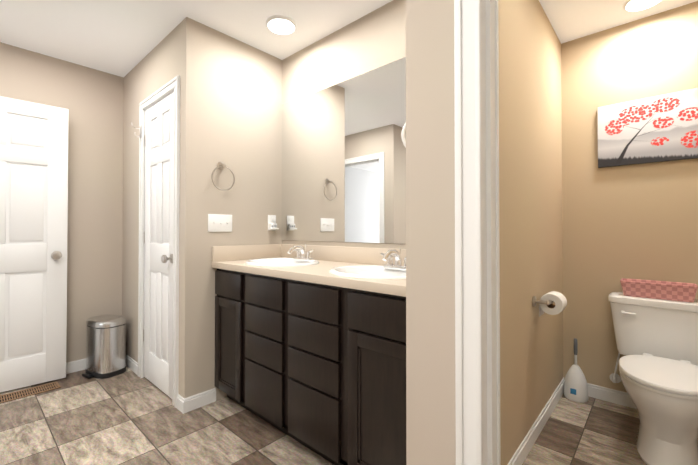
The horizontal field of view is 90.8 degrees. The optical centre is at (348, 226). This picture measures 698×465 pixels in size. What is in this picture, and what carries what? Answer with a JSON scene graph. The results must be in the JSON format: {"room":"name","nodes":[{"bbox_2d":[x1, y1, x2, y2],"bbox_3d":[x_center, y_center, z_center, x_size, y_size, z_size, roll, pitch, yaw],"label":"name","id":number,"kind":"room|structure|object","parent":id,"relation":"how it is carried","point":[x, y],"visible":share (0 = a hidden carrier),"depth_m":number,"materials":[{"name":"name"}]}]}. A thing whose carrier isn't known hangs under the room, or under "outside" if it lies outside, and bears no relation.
{"room":"bathroom","nodes":[
{"label":"bathroom","id":0,"kind":"room"},
{"bbox_2d":[0,42,123,362],"bbox_3d":[-2.393,-0.079,2.566,0.115,2.440,1.420,-1,-1,42],"label":"wall","id":1,"kind":"structure","parent":0,"point":[91,99],"depth_m":2.78,"materials":[{"name":"paint"}]},
{"bbox_2d":[0,96,68,392],"bbox_3d":[-2.389,0.117,2.325,0.167,2.019,0.762,-1,-1,42],"label":"entry door","id":2,"kind":"structure","parent":1,"relation":"in","point":[33,219],"depth_m":2.46,"materials":[{"name":"white wood"}]},
{"bbox_2d":[66,358,85,373],"bbox_3d":[-2.345,1.098,2.509,0.015,0.085,1.190,-1,-1,42],"label":"baseboard","id":3,"kind":"structure","parent":1,"relation":"attached to","point":[78,365],"depth_m":2.72,"materials":[{"name":"white"}]},
{"bbox_2d":[122,17,204,398],"bbox_3d":[-1.442,-0.079,2.589,1.270,2.440,0.115,-1,-1,42],"label":"wall","id":4,"kind":"structure","parent":0,"point":[178,49],"depth_m":2.19,"materials":[{"name":"paint"}]},
{"bbox_2d":[126,354,137,374],"bbox_3d":[-1.771,1.101,2.786,0.440,0.085,0.012,-1,-1,42],"label":"baseboard","id":5,"kind":"structure","parent":4,"relation":"attached to","point":[131,364],"depth_m":2.74,"materials":[{"name":"white"}]},
{"bbox_2d":[143,92,173,398],"bbox_3d":[-1.329,0.118,2.437,0.608,2.019,0.167,-1,-1,42],"label":"closet door","id":6,"kind":"structure","parent":4,"relation":"in","point":[158,241],"depth_m":2.42,"materials":[{"name":"white wood"}]},
{"bbox_2d":[138,75,179,407],"bbox_3d":[-1.307,0.091,2.453,0.710,2.097,0.133,-1,-1,42],"label":"door frame","id":7,"kind":"structure","parent":4,"relation":"attached to","point":[166,89],"depth_m":2.21,"materials":[{"name":"white wood"}]},
{"bbox_2d":[203,25,281,399],"bbox_3d":[-0.730,-0.079,2.518,0.115,2.440,0.730,-1,-1,42],"label":"wall","id":8,"kind":"structure","parent":0,"point":[242,111],"depth_m":2.39,"materials":[{"name":"paint"}]},
{"bbox_2d":[208,214,231,231],"bbox_3d":[-0.850,-0.025,2.283,0.019,0.116,0.170,-1,-1,42],"label":"switch plate","id":9,"kind":"object","parent":8,"relation":"attached to","point":[219,222],"visible":1,"depth_m":2.28,"materials":[{"name":"white plastic"}]},
{"bbox_2d":[211,162,234,190],"bbox_3d":[-0.838,-0.334,2.276,0.050,0.194,0.164,-1,-1,42],"label":"towel ring","id":10,"kind":"object","parent":8,"relation":"attached to","point":[220,165],"visible":1,"depth_m":2.27,"materials":[{"name":"grey metal"}]},
{"bbox_2d":[268,215,278,229],"bbox_3d":[-0.566,-0.031,2.580,0.044,0.116,0.072,-1,-1,42],"label":"electrical outlet plate","id":11,"kind":"object","parent":8,"relation":"attached to","point":[272,224],"visible":1,"depth_m":2.58,"materials":[{"name":"white plastic"}]},
{"bbox_2d":[212,244,282,259],"bbox_3d":[-0.706,0.179,2.436,0.020,0.100,0.540,-1,-1,42],"label":"backsplash","id":12,"kind":"structure","parent":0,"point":[241,252],"depth_m":2.40,"materials":[{"name":"beige stone"}]},
{"bbox_2d":[0,366,646,464],"bbox_3d":[-1.450,1.155,1.043,6.165,0.060,6.225,-1,-1,42],"label":"floor","id":13,"kind":"structure","parent":0,"point":[129,417],"depth_m":1.90,"materials":[{"name":"tile"}]},
{"bbox_2d":[0,381,60,403],"bbox_3d":[-2.203,1.136,2.364,0.140,0.006,0.325,-1,-1,42],"label":"floor vent","id":14,"kind":"object","parent":13,"relation":"in","point":[28,392],"visible":1,"depth_m":2.36,"materials":[{"name":"brown metal"}]},
{"bbox_2d":[82,314,125,378],"bbox_3d":[-1.929,0.926,2.709,0.311,0.433,0.272,-1,-1,42],"label":"trash can","id":15,"kind":"object","parent":13,"relation":"on","point":[105,346],"visible":1,"depth_m":2.63,"materials":[{"name":"silver metal"}]},
{"bbox_2d":[215,268,405,464],"bbox_3d":[-0.112,0.698,1.921,1.584,0.871,0.541,-1,-1,42],"label":"bathroom vanity","id":16,"kind":"object","parent":13,"relation":"on","point":[310,347],"depth_m":1.59,"materials":[{"name":"brown wood"}]},
{"bbox_2d":[211,256,405,295],"bbox_3d":[-0.117,0.243,1.921,1.584,0.038,0.560,-1,-1,42],"label":"countertop","id":17,"kind":"structure","parent":16,"relation":"on","point":[383,278],"depth_m":1.80,"materials":[{"name":"beige stone"}]},
{"bbox_2d":[245,258,318,266],"bbox_3d":[-0.419,0.295,2.160,0.510,0.166,0.420,-1,-1,42],"label":"sink","id":18,"kind":"object","parent":17,"relation":"in","point":[264,262],"depth_m":2.24,"materials":[{"name":"white ceramic"}]},
{"bbox_2d":[287,244,314,261],"bbox_3d":[-0.336,0.172,2.254,0.218,0.110,0.160,-1,-1,42],"label":"faucet","id":19,"kind":"object","parent":17,"relation":"on","point":[301,254],"depth_m":2.26,"materials":[{"name":"silver metal"}]},
{"bbox_2d":[283,244,405,267],"bbox_3d":[0.063,0.176,2.122,1.584,0.100,0.020,-1,-1,42],"label":"backsplash","id":20,"kind":"structure","parent":17,"relation":"on","point":[395,257],"depth_m":2.16,"materials":[{"name":"beige stone"}]},
{"bbox_2d":[329,265,405,278],"bbox_3d":[0.139,0.290,1.659,0.510,0.166,0.420,-1,-1,42],"label":"sink","id":21,"kind":"object","parent":17,"relation":"in","point":[355,271],"depth_m":1.80,"materials":[{"name":"white ceramic"}]},
{"bbox_2d":[380,248,405,269],"bbox_3d":[0.222,0.166,1.753,0.218,0.110,0.160,-1,-1,42],"label":"faucet","id":22,"kind":"object","parent":17,"relation":"on","point":[388,256],"depth_m":1.77,"materials":[{"name":"silver metal"}]},
{"bbox_2d":[564,338,588,402],"bbox_3d":[1.513,0.942,2.296,0.138,0.393,0.138,-1,-1,42],"label":"toilet brush","id":23,"kind":"object","parent":13,"relation":"on","point":[575,386],"visible":1,"depth_m":2.26,"materials":[{"name":"white plastic"}]},
{"bbox_2d":[608,292,697,464],"bbox_3d":[1.643,0.772,1.780,0.518,0.723,0.735,-1,-1,42],"label":"toilet","id":24,"kind":"object","parent":13,"relation":"on","point":[657,342],"visible":0.98,"depth_m":1.71,"materials":[{"name":"white ceramic"}]},
{"bbox_2d":[620,278,697,301],"bbox_3d":[1.788,0.366,1.999,0.332,0.092,0.132,-1,-1,42],"label":"basket","id":25,"kind":"object","parent":24,"relation":"on","point":[672,291],"visible":1,"depth_m":1.96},
{"bbox_2d":[281,0,405,248],"bbox_3d":[0.108,-0.083,2.175,1.590,2.440,0.121,-1,-1,42],"label":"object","id":26,"kind":"object","parent":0,"point":[343,163],"depth_m":2.20,"materials":[{"name":"beige paint"}]},
{"bbox_2d":[0,0,697,76],"bbox_3d":[-1.450,-1.345,1.071,6.165,0.060,6.225,-1,-1,42],"label":"ceiling","id":27,"kind":"structure","parent":0,"point":[122,38],"depth_m":2.18,"materials":[{"name":"paint"}]},
{"bbox_2d":[266,15,296,34],"bbox_3d":[-0.435,-1.291,2.212,0.194,0.023,0.194,-1,-1,42],"label":"recessed light","id":28,"kind":"object","parent":27,"relation":"in","point":[281,24],"visible":0.96,"depth_m":2.18,"materials":[{"name":"white"}]},
{"bbox_2d":[623,0,661,11],"bbox_3d":[1.692,-1.293,1.970,0.194,0.023,0.194,-1,-1,42],"label":"recessed light","id":29,"kind":"object","parent":27,"relation":"in","point":[633,5],"visible":0.96,"depth_m":1.99,"materials":[{"name":"white"}]},
{"bbox_2d":[406,0,455,464],"bbox_3d":[0.912,-0.102,0.477,1.875,2.440,0.115,-1,-1,42],"label":"wall","id":30,"kind":"structure","parent":0,"point":[430,290],"depth_m":1.00,"materials":[{"name":"paint"}]},
{"bbox_2d":[401,123,405,147],"bbox_3d":[0.441,-0.459,1.645,0.378,0.209,0.124,-1,-1,42],"label":"makeup mirror","id":31,"kind":"object","parent":30,"relation":"attached to","point":[403,135],"visible":0.06,"depth_m":1.72,"materials":[{"name":"white plastic"}]},
{"bbox_2d":[454,0,500,464],"bbox_3d":[0.668,0.067,0.694,0.890,2.107,0.151,-1,-1,42],"label":"door frame","id":32,"kind":"structure","parent":30,"relation":"attached to","point":[477,239],"depth_m":0.92,"materials":[{"name":"white wood"}]},
{"bbox_2d":[498,0,562,464],"bbox_3d":[0.880,-0.087,1.789,0.075,2.440,1.795,-1,-1,42],"label":"wall","id":33,"kind":"structure","parent":0,"point":[530,213],"depth_m":1.79,"materials":[{"name":"paint"}]},
{"bbox_2d":[507,377,564,464],"bbox_3d":[0.912,1.090,1.746,0.015,0.085,1.795,-1,-1,42],"label":"baseboard","id":34,"kind":"structure","parent":33,"relation":"attached to","point":[524,448],"depth_m":1.85,"materials":[{"name":"white"}]},
{"bbox_2d":[532,291,566,316],"bbox_3d":[1.084,0.420,1.854,0.134,0.131,0.186,-1,-1,42],"label":"toilet paper holder","id":35,"kind":"object","parent":33,"relation":"attached to","point":[546,301],"visible":1,"depth_m":1.82,"materials":[{"name":"white paper"}]},
{"bbox_2d":[561,1,697,392],"bbox_3d":[1.945,-0.084,2.115,1.225,2.440,0.115,-1,-1,42],"label":"wall","id":36,"kind":"structure","parent":0,"point":[635,221],"depth_m":2.23,"materials":[{"name":"paint"}]},
{"bbox_2d":[587,383,635,408],"bbox_3d":[1.886,1.093,2.070,0.960,0.085,0.012,-1,-1,42],"label":"baseboard","id":37,"kind":"structure","parent":36,"relation":"attached to","point":[595,391],"depth_m":2.23,"materials":[{"name":"white"}]},
{"bbox_2d":[610,353,620,382],"bbox_3d":[1.696,0.891,2.194,0.065,0.231,0.084,-1,-1,42],"label":"supply valve","id":38,"kind":"object","parent":36,"relation":"attached to","point":[615,377],"visible":0.94,"depth_m":2.18,"materials":[{"name":"white plastic"}]},
{"bbox_2d":[598,88,697,167],"bbox_3d":[1.924,-0.595,2.045,0.725,0.400,0.022,-1,-1,42],"label":"picture","id":39,"kind":"object","parent":36,"relation":"attached to","point":[661,128],"visible":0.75,"depth_m":2.11,"materials":[{"name":"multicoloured fabric"}]}
]}

